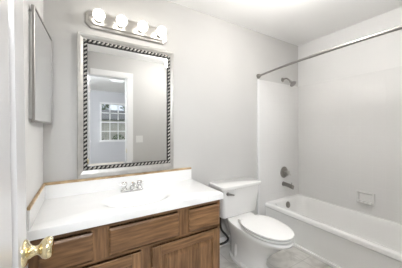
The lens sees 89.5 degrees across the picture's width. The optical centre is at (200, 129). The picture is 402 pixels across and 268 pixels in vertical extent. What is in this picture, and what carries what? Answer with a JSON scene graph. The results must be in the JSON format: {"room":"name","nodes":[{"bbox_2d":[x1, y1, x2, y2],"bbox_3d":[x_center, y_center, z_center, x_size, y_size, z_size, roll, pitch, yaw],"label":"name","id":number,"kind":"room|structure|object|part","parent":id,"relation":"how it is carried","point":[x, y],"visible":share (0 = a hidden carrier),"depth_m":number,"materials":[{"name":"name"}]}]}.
{"room":"bathroom","nodes":[
{"label":"bathroom","id":0,"kind":"room"},
{"bbox_2d":[23,0,42,267],"bbox_3d":[-0.669,0.025,0.601,0.100,2.450,1.820,0,0,-31],"label":"wall","id":1,"kind":"structure","parent":0,"point":[33,131],"depth_m":1.04,"materials":[{"name":"white paint"}]},
{"bbox_2d":[29,4,51,123],"bbox_3d":[-0.941,-0.332,1.202,0.052,0.586,0.446,0,0,-31],"label":"medicine cabinet","id":2,"kind":"object","parent":1,"relation":"attached to","point":[40,41],"visible":1,"depth_m":1.11,"materials":[{"name":"grey paint"}]},
{"bbox_3d":[-0.938,-0.332,1.205,0.009,0.568,0.427,0,0,-27],"label":"mirror panel","id":3,"kind":"part","parent":2,"relation":"part of","materials":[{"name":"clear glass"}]},
{"bbox_2d":[43,0,297,237],"bbox_3d":[0.121,0.025,2.197,3.100,2.450,0.100,0,0,-31],"label":"wall","id":4,"kind":"structure","parent":0,"point":[217,62],"depth_m":2.02,"materials":[{"name":"grey paint"}]},
{"bbox_2d":[45,169,190,199],"bbox_3d":[-0.594,0.432,1.696,1.156,0.097,0.020,0,0,-31],"label":"backsplash","id":5,"kind":"structure","parent":4,"relation":"attached to","point":[84,187],"depth_m":1.60,"materials":[{"name":"white stone"}]},
{"bbox_2d":[77,31,173,178],"bbox_3d":[-0.587,-0.180,1.694,0.767,1.088,0.029,0,0,-31],"label":"wall mirror","id":6,"kind":"object","parent":4,"relation":"attached to","point":[125,90],"visible":1,"depth_m":1.66,"materials":[{"name":"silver metal"}]},
{"bbox_3d":[-0.588,-0.191,1.703,0.649,0.945,0.008,0,0,-31],"label":"bevelled glass","id":7,"kind":"part","parent":6,"relation":"part of","materials":[{"name":"white mirror"}]},
{"bbox_2d":[85,9,166,44],"bbox_3d":[-0.561,-0.847,1.644,0.654,0.136,0.142,0,0,-31],"label":"vanity light","id":8,"kind":"object","parent":4,"relation":"attached to","point":[96,19],"visible":1,"depth_m":1.63,"materials":[{"name":"white glass"}]},
{"bbox_3d":[-0.752,-0.847,1.494,0.081,0.081,0.081,0,0,-31],"label":"globe bulb","id":9,"kind":"part","parent":8,"relation":"part of","materials":[{"name":"white glass"}]},
{"bbox_3d":[-0.616,-0.847,1.576,0.081,0.081,0.081,0,0,-31],"label":"globe bulb","id":10,"kind":"part","parent":8,"relation":"part of","materials":[{"name":"white glass"}]},
{"bbox_3d":[-0.477,-0.847,1.660,0.081,0.081,0.081,0,0,-31],"label":"globe bulb","id":11,"kind":"part","parent":8,"relation":"part of","materials":[{"name":"white glass"}]},
{"bbox_3d":[-0.339,-0.847,1.743,0.081,0.081,0.081,0,0,-31],"label":"globe bulb","id":12,"kind":"part","parent":8,"relation":"part of","materials":[{"name":"white glass"}]},
{"bbox_2d":[220,217,228,244],"bbox_3d":[0.178,1.024,2.079,0.236,0.318,0.100,0,0,-1],"label":"supply hose","id":13,"kind":"object","parent":4,"relation":"attached to","point":[221,229],"visible":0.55,"depth_m":2.08,"materials":[{"name":"black rubber"}]},
{"bbox_2d":[220,235,230,246],"bbox_3d":[0.351,1.208,2.258,1.040,0.085,0.032,0,0,-31],"label":"baseboard","id":14,"kind":"structure","parent":4,"relation":"attached to","point":[222,239],"depth_m":2.20,"materials":[{"name":"white paint"}]},
{"bbox_2d":[257,79,259,214],"bbox_3d":[0.701,0.274,2.476,0.026,1.783,0.020,0,0,-31],"label":"trim","id":15,"kind":"structure","parent":4,"relation":"attached to","point":[258,80],"depth_m":2.47,"materials":[{"name":"white paint"}]},
{"bbox_2d":[260,80,297,215],"bbox_3d":[1.049,0.316,2.690,0.803,1.868,0.012,0,0,-31],"label":"shower wall panel","id":16,"kind":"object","parent":4,"relation":"attached to","point":[278,101],"depth_m":2.65,"materials":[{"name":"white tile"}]},
{"bbox_2d":[280,167,290,177],"bbox_3d":[1.135,0.568,2.690,0.152,0.152,0.076,0,0,-31],"label":"shower valve","id":17,"kind":"object","parent":16,"relation":"attached to","point":[284,172],"visible":1,"depth_m":2.69,"materials":[{"name":"grey metal"}]},
{"bbox_2d":[282,181,293,188],"bbox_3d":[1.140,0.723,2.653,0.060,0.083,0.145,0,0,-31],"label":"tub spout","id":18,"kind":"object","parent":16,"relation":"attached to","point":[286,184],"visible":1,"depth_m":2.64,"materials":[{"name":"grey metal"}]},
{"bbox_2d":[281,78,295,86],"bbox_3d":[1.154,-0.631,2.654,0.086,0.144,0.182,0,0,-31],"label":"shower fixture","id":19,"kind":"object","parent":4,"relation":"attached to","point":[292,83],"visible":1,"depth_m":2.62,"materials":[{"name":"grey metal"}]},
{"bbox_2d":[220,243,332,267],"bbox_3d":[0.591,1.300,1.417,3.100,0.100,1.920,0,0,-31],"label":"floor","id":20,"kind":"structure","parent":0,"point":[293,257],"depth_m":1.94,"materials":[{"name":"tile"}]},
{"bbox_2d":[28,200,219,267],"bbox_3d":[-0.468,0.889,1.480,1.146,0.721,0.512,0,0,-31],"label":"vanity cabinet","id":21,"kind":"object","parent":20,"relation":"on","point":[185,237],"visible":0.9,"depth_m":1.29,"materials":[{"name":"brown wood"}]},
{"bbox_3d":[-0.697,0.642,1.054,0.237,0.153,0.018,0,0,-31],"label":"drawer","id":22,"kind":"part","parent":21,"relation":"part of","materials":[{"name":"brown wood"}]},
{"bbox_3d":[-0.581,0.780,1.121,0.381,0.062,0.012,0,0,-31],"label":"door rail","id":23,"kind":"part","parent":21,"relation":"part of","materials":[{"name":"brown wood"}]},
{"bbox_2d":[27,167,222,240],"bbox_3d":[-0.461,0.468,1.480,1.162,0.201,0.526,0,0,-31],"label":"countertop","id":24,"kind":"structure","parent":21,"relation":"on","point":[58,207],"depth_m":1.41,"materials":[{"name":"white stone"}]},
{"bbox_2d":[119,180,144,192],"bbox_3d":[-0.543,0.442,1.594,0.154,0.076,0.157,0,0,11],"label":"faucet","id":25,"kind":"object","parent":24,"relation":"on","point":[133,187],"visible":1,"depth_m":1.57,"materials":[{"name":"silver metal"}]},
{"bbox_3d":[-0.605,0.436,1.571,0.063,0.056,0.043,0,0,-31],"label":"tap handle","id":26,"kind":"part","parent":25,"relation":"part of","materials":[{"name":"silver metal"}]},
{"bbox_3d":[-0.546,0.471,1.606,0.172,0.018,0.056,0,0,-31],"label":"plate","id":27,"kind":"part","parent":25,"relation":"part of","materials":[{"name":"silver metal"}]},
{"bbox_3d":[-0.523,0.435,1.568,0.037,0.063,0.144,0,0,-31],"label":"spout","id":28,"kind":"part","parent":25,"relation":"part of","materials":[{"name":"silver metal"}]},
{"bbox_3d":[-0.488,0.436,1.641,0.063,0.056,0.043,0,0,-31],"label":"tap handle","id":29,"kind":"part","parent":25,"relation":"part of","materials":[{"name":"silver metal"}]},
{"bbox_3d":[-0.339,0.642,1.270,0.437,0.153,0.018,0,0,-31],"label":"drawer","id":30,"kind":"part","parent":21,"relation":"part of","materials":[{"name":"brown wood"}]},
{"bbox_3d":[-0.086,0.937,1.421,0.402,0.252,0.009,0,0,-31],"label":"raised panel","id":31,"kind":"part","parent":21,"relation":"part of","materials":[{"name":"brown wood"}]},
{"bbox_3d":[-0.085,0.780,1.419,0.402,0.062,0.012,0,0,-31],"label":"door rail","id":32,"kind":"part","parent":21,"relation":"part of","materials":[{"name":"brown wood"}]},
{"bbox_3d":[0.028,0.642,1.490,0.260,0.153,0.018,0,0,-31],"label":"drawer","id":33,"kind":"part","parent":21,"relation":"part of","materials":[{"name":"brown wood"}]},
{"bbox_2d":[209,177,293,267],"bbox_3d":[0.506,0.895,1.893,0.532,0.710,0.802,0,0,-31],"label":"toilet","id":34,"kind":"object","parent":20,"relation":"on","point":[254,238],"visible":0.99,"depth_m":1.84,"materials":[{"name":"white glazed porcelain"},{"name":"white plastic seat"},{"name":"chrome"}]},
{"bbox_3d":[0.362,0.725,2.134,0.496,0.281,0.223,0,0,-31],"label":"tank","id":35,"kind":"part","parent":34,"relation":"part of","materials":[{"name":"white ceramic"}]},
{"bbox_3d":[0.365,0.562,2.127,0.532,0.044,0.256,0,0,-31],"label":"tank lid","id":36,"kind":"part","parent":34,"relation":"part of","materials":[{"name":"white ceramic"}]},
{"bbox_3d":[0.503,1.058,1.829,0.348,0.384,0.695,0,0,-31],"label":"bowl","id":37,"kind":"part","parent":34,"relation":"part of","materials":[{"name":"white ceramic"}]},
{"bbox_3d":[0.561,0.824,1.733,0.348,0.018,0.469,0,0,-31],"label":"seat lid","id":38,"kind":"part","parent":34,"relation":"part of","materials":[{"name":"white plastic"}]},
{"bbox_3d":[0.561,0.850,1.732,0.346,0.013,0.461,0,0,-31],"label":"seat","id":39,"kind":"part","parent":34,"relation":"part of","materials":[{"name":"white plastic"}]},
{"bbox_2d":[265,194,401,267],"bbox_3d":[1.480,1.079,2.046,0.702,0.342,1.534,0,0,-31],"label":"bathtub","id":40,"kind":"object","parent":20,"relation":"on","point":[337,236],"visible":0.88,"depth_m":2.03,"materials":[{"name":"white ceramic"}]},
{"bbox_2d":[167,0,401,45],"bbox_3d":[0.591,-1.250,1.417,3.100,0.100,1.920,0,0,-31],"label":"ceiling","id":41,"kind":"structure","parent":0,"point":[295,22],"depth_m":2.07,"materials":[{"name":"white paint"}]},
{"bbox_2d":[298,7,401,85],"bbox_3d":[1.902,0.025,2.148,0.100,2.450,1.820,0,0,-31],"label":"wall","id":42,"kind":"structure","parent":0,"point":[382,52],"depth_m":2.31,"materials":[{"name":"white paint"}]},
{"bbox_2d":[298,66,401,223],"bbox_3d":[1.790,0.316,2.225,0.012,1.868,1.548,0,0,-31],"label":"shower wall panel","id":43,"kind":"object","parent":42,"relation":"attached to","point":[350,128],"depth_m":2.30,"materials":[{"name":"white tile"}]},
{"bbox_2d":[356,190,374,206],"bbox_3d":[1.769,0.742,2.193,0.056,0.133,0.163,0,0,-31],"label":"soap dish","id":44,"kind":"object","parent":43,"relation":"attached to","point":[367,198],"visible":1,"depth_m":2.19,"materials":[{"name":"white ceramic"}]},
{"bbox_2d":[357,200,372,205],"bbox_3d":[1.768,0.785,2.192,0.053,0.022,0.139,0,0,-31],"label":"soap tray","id":45,"kind":"object","parent":44,"relation":"on","point":[368,202],"depth_m":2.18,"materials":[{"name":"white ceramic"}]},
{"bbox_3d":[0.583,0.025,0.292,4.500,2.450,0.120,0,0,-31],"label":"wall","id":46,"kind":"structure","parent":0,"visible":0},
{"bbox_2d":[0,0,53,267],"bbox_3d":[-0.328,0.194,0.300,0.106,2.088,0.831,-1,0,-31],"label":"door","id":47,"kind":"structure","parent":46,"relation":"in","point":[16,251],"depth_m":0.54,"materials":[{"name":"white paint"}]},
{"bbox_3d":[-0.493,0.371,0.635,0.049,0.065,0.065,-1,0,-31],"label":"knob","id":48,"kind":"part","parent":47,"relation":"part of","materials":[{"name":"gold metal"}]},
{"bbox_3d":[1.866,0.025,1.251,0.887,2.450,0.200,0,0,-31],"label":"wall","id":49,"kind":"structure","parent":0,"visible":0},
{"bbox_2d":[256,25,401,78],"bbox_3d":[1.085,-0.676,1.808,0.104,0.097,1.560,0,0,-31],"label":"shower curtain rod","id":50,"kind":"object","parent":49,"relation":"attached to","point":[399,27],"visible":1,"depth_m":1.64,"materials":[{"name":"silver metal"}]}
]}

